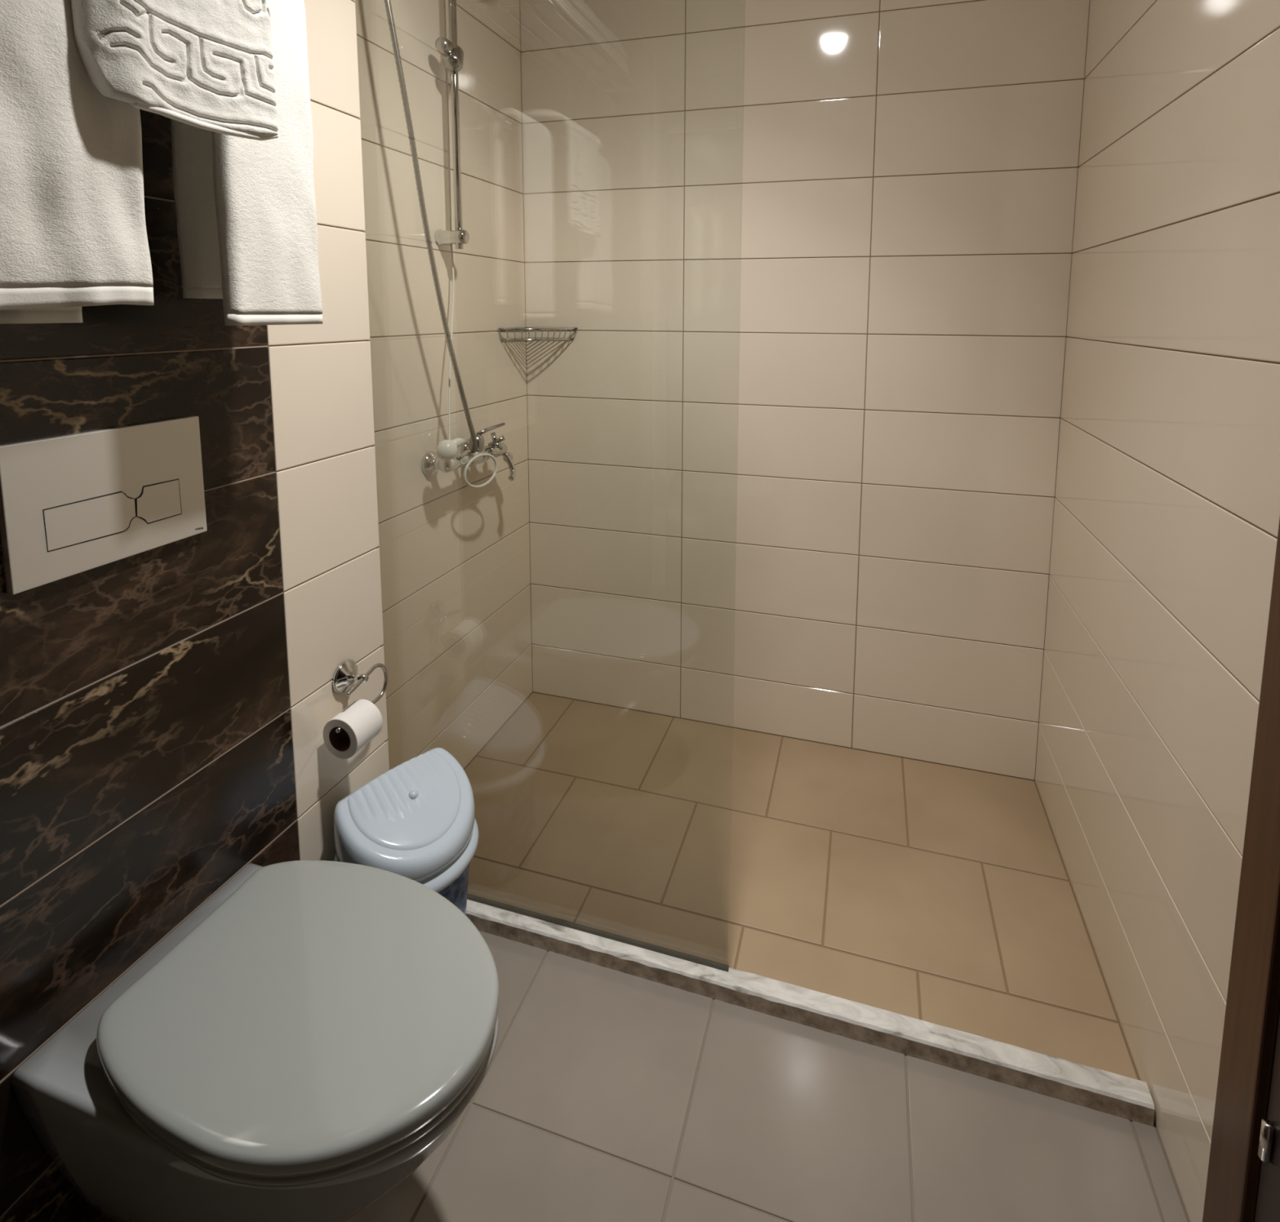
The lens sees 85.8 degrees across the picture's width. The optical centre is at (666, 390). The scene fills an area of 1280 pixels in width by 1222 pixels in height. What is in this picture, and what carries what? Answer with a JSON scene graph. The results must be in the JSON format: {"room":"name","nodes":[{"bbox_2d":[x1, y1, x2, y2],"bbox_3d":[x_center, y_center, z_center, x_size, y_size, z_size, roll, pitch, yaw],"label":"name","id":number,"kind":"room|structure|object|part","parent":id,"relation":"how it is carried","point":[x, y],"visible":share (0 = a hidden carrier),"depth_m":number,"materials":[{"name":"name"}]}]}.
{"room":"bathroom","nodes":[
{"label":"bathroom","id":0,"kind":"room"},
{"bbox_2d":[0,0,389,1221],"bbox_3d":[-1.000,0.036,0.516,0.230,2.520,1.971,2,7,16],"label":"wall","id":1,"kind":"structure","parent":0,"point":[165,710],"depth_m":1.05,"materials":[{"name":"brown tile"}]},
{"bbox_2d":[0,415,207,594],"bbox_3d":[-0.753,0.142,0.938,0.012,0.181,0.254,2,7,16],"label":"flush plate","id":2,"kind":"object","parent":1,"relation":"attached to","point":[70,504],"visible":1,"depth_m":0.91,"materials":[{"name":"white plastic"}]},
{"bbox_2d":[12,860,499,1221],"bbox_3d":[-0.494,0.975,0.954,0.562,0.370,0.372,2,7,16],"label":"toilet","id":3,"kind":"object","parent":1,"relation":"attached to","point":[304,1041],"visible":1,"depth_m":0.85,"materials":[{"name":"grey ceramic"}]},
{"bbox_3d":[-0.454,0.831,0.925,0.473,0.018,0.364,2,7,16],"label":"seat","id":4,"kind":"part","parent":3,"relation":"part of","materials":[{"name":"grey plastic"}]},
{"bbox_2d":[323,699,382,759],"bbox_3d":[-0.607,0.655,1.334,0.080,0.080,0.072,2,7,16],"label":"toilet roll","id":5,"kind":"object","parent":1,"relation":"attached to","point":[361,722],"visible":0.99,"depth_m":1.31,"materials":[{"name":"white paper"}]},
{"bbox_2d":[332,658,387,733],"bbox_3d":[-0.622,0.589,1.363,0.060,0.093,0.142,2,7,16],"label":"toilet roll holder","id":6,"kind":"object","parent":1,"relation":"attached to","point":[345,674],"visible":0.87,"depth_m":1.36,"materials":[{"name":"silver metal"}]},
{"bbox_3d":[-0.615,0.570,1.367,0.050,0.022,0.014,3,7,24],"label":"post","id":7,"kind":"part","parent":6,"relation":"part of","materials":[{"name":"silver metal"}]},
{"bbox_3d":[-0.666,-0.680,0.723,0.242,0.295,0.714,2,7,16],"label":"towel rack","id":8,"kind":"object","parent":1,"relation":"attached to","visible":0},
{"bbox_2d":[0,0,153,324],"bbox_3d":[-0.687,-0.322,0.677,0.164,0.511,0.235,2,7,16],"label":"bath towel","id":9,"kind":"object","parent":8,"relation":"hanging from","point":[73,233],"visible":0.94,"depth_m":0.69,"materials":[{"name":"white fabric"}]},
{"bbox_2d":[70,0,279,140],"bbox_3d":[-0.628,-0.462,0.807,0.201,0.310,0.220,2,7,16],"label":"towel","id":10,"kind":"object","parent":8,"relation":"hanging from","point":[206,64],"visible":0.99,"depth_m":0.78,"materials":[{"name":"white fabric"}]},
{"bbox_2d":[170,0,322,325],"bbox_3d":[-0.600,-0.352,0.981,0.107,0.512,0.163,2,7,16],"label":"bath towel","id":11,"kind":"object","parent":8,"relation":"hanging from","point":[246,212],"visible":0.72,"depth_m":0.96,"materials":[{"name":"white fabric"}]},
{"bbox_2d":[351,0,389,764],"bbox_3d":[-0.664,-0.078,1.435,0.109,2.500,0.009,2,7,16],"label":"wall","id":12,"kind":"structure","parent":0,"point":[353,1],"depth_m":1.39,"materials":[{"name":"beige tile"}]},
{"bbox_2d":[355,0,532,769],"bbox_3d":[-0.663,-0.115,1.844,0.120,2.520,0.980,2,7,16],"label":"wall","id":13,"kind":"structure","parent":0,"point":[455,556],"depth_m":1.88,"materials":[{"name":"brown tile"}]},
{"bbox_2d":[434,0,469,248],"bbox_3d":[-0.555,-0.749,1.754,0.090,0.760,0.087,2,7,16],"label":"shower rail","id":14,"kind":"object","parent":13,"relation":"attached to","point":[453,54],"visible":1,"depth_m":1.75,"materials":[{"name":"silver metal"}]},
{"bbox_3d":[-0.554,-0.859,1.716,0.039,0.040,0.040,2,7,16],"label":"slider knob","id":15,"kind":"part","parent":14,"relation":"part of","materials":[{"name":"silver metal"}]},
{"bbox_3d":[-0.539,-0.749,1.756,0.019,0.760,0.019,2,7,16],"label":"rail","id":16,"kind":"part","parent":14,"relation":"part of","materials":[{"name":"silver metal"}]},
{"bbox_2d":[422,422,515,480],"bbox_3d":[-0.532,0.187,1.914,0.113,0.178,0.328,2,7,16],"label":"shower mixer","id":17,"kind":"object","parent":13,"relation":"attached to","point":[431,463],"visible":0.9,"depth_m":1.88,"materials":[{"name":"silver metal"}]},
{"bbox_2d":[384,0,477,453],"bbox_3d":[-0.554,-0.373,1.654,0.040,1.132,0.323,2,7,16],"label":"shower hose","id":18,"kind":"object","parent":17,"relation":"attached to","point":[388,10],"visible":1,"depth_m":1.58,"materials":[{"name":"silver metal"}]},
{"bbox_3d":[-0.490,0.108,1.931,0.014,0.024,0.103,4,8,32],"label":"lever","id":19,"kind":"part","parent":17,"relation":"part of","materials":[{"name":"silver metal"}]},
{"bbox_3d":[-0.473,0.199,2.054,0.031,0.031,0.031,2,7,16],"label":"knob","id":20,"kind":"part","parent":17,"relation":"part of","materials":[{"name":"silver metal"}]},
{"bbox_3d":[-0.464,0.223,2.028,0.043,0.081,0.036,2,7,16],"label":"spout","id":21,"kind":"part","parent":17,"relation":"part of","materials":[{"name":"silver metal"}]},
{"bbox_2d":[497,327,577,340],"bbox_3d":[-0.402,-0.179,2.175,0.188,0.039,0.181,2,7,16],"label":"basket","id":22,"kind":"object","parent":13,"relation":"attached to","point":[513,329],"visible":1,"depth_m":2.15,"materials":[{"name":"silver metal"}]},
{"bbox_2d":[343,692,1190,1221],"bbox_3d":[-0.094,1.304,0.906,1.801,0.120,2.950,2,7,16],"label":"floor","id":23,"kind":"structure","parent":0,"point":[942,895],"depth_m":1.36,"materials":[{"name":"brown tile"}]},
{"bbox_2d":[333,747,479,915],"bbox_3d":[-0.516,0.974,1.382,0.274,0.422,0.274,2,7,16],"label":"waste bin","id":24,"kind":"object","parent":23,"relation":"on","point":[415,820],"visible":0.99,"depth_m":1.32,"materials":[{"name":"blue plastic"}]},
{"bbox_3d":[-0.498,0.795,1.355,0.019,0.015,0.019,2,7,16],"label":"lid knob","id":25,"kind":"part","parent":24,"relation":"part of","materials":[{"name":"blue plastic"}]},
{"bbox_2d":[466,899,1155,1126],"bbox_3d":[0.101,1.173,1.367,1.486,0.036,0.043,2,7,16],"label":"shower curb","id":26,"kind":"object","parent":23,"relation":"on","point":[1131,1099],"visible":0.87,"depth_m":1.29,"materials":[{"name":"white stone"}]},
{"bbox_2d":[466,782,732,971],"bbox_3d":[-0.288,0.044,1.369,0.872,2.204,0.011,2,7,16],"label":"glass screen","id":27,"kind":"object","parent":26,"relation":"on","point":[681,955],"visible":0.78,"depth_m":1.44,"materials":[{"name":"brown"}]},
{"bbox_3d":[-0.288,0.043,1.368,0.872,2.202,0.008,2,7,16],"label":"pane","id":28,"kind":"part","parent":27,"relation":"part of","materials":[{"name":"clear glass"}]},
{"bbox_2d":[519,0,1089,780],"bbox_3d":[0.318,-0.143,2.124,1.841,2.520,0.120,2,7,16],"label":"wall","id":29,"kind":"structure","parent":0,"point":[793,446],"depth_m":2.04,"materials":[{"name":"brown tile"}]},
{"bbox_2d":[1035,0,1279,1221],"bbox_3d":[0.723,0.050,0.469,0.120,2.520,2.852,2,7,16],"label":"wall","id":30,"kind":"structure","parent":0,"point":[1166,507],"depth_m":1.18,"materials":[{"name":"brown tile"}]},
{"bbox_2d":[1202,517,1279,1221],"bbox_3d":[0.625,0.239,0.394,0.017,2.120,0.949,2,7,16],"label":"door","id":31,"kind":"structure","parent":30,"relation":"in","point":[1242,1135],"depth_m":0.86,"materials":[{"name":"brown wood"}]},
{"bbox_3d":[-0.082,-1.279,0.608,1.841,0.080,2.990,2,7,16],"label":"ceiling","id":32,"kind":"structure","parent":0,"visible":0},
{"bbox_2d":[435,0,497,488],"bbox_3d":[-0.547,-0.545,1.744,0.099,1.642,0.248,2,7,13],"label":"pull cord","id":33,"kind":"object","parent":32,"relation":"hanging from","point":[446,450],"visible":0.91,"depth_m":1.80,"materials":[{"name":"white plastic"}]},
{"bbox_3d":[-0.559,-0.613,1.739,0.010,1.506,0.172,-1,7,-9],"label":"cord","id":34,"kind":"part","parent":33,"relation":"part of","materials":[{"name":"white plastic"}]}
]}

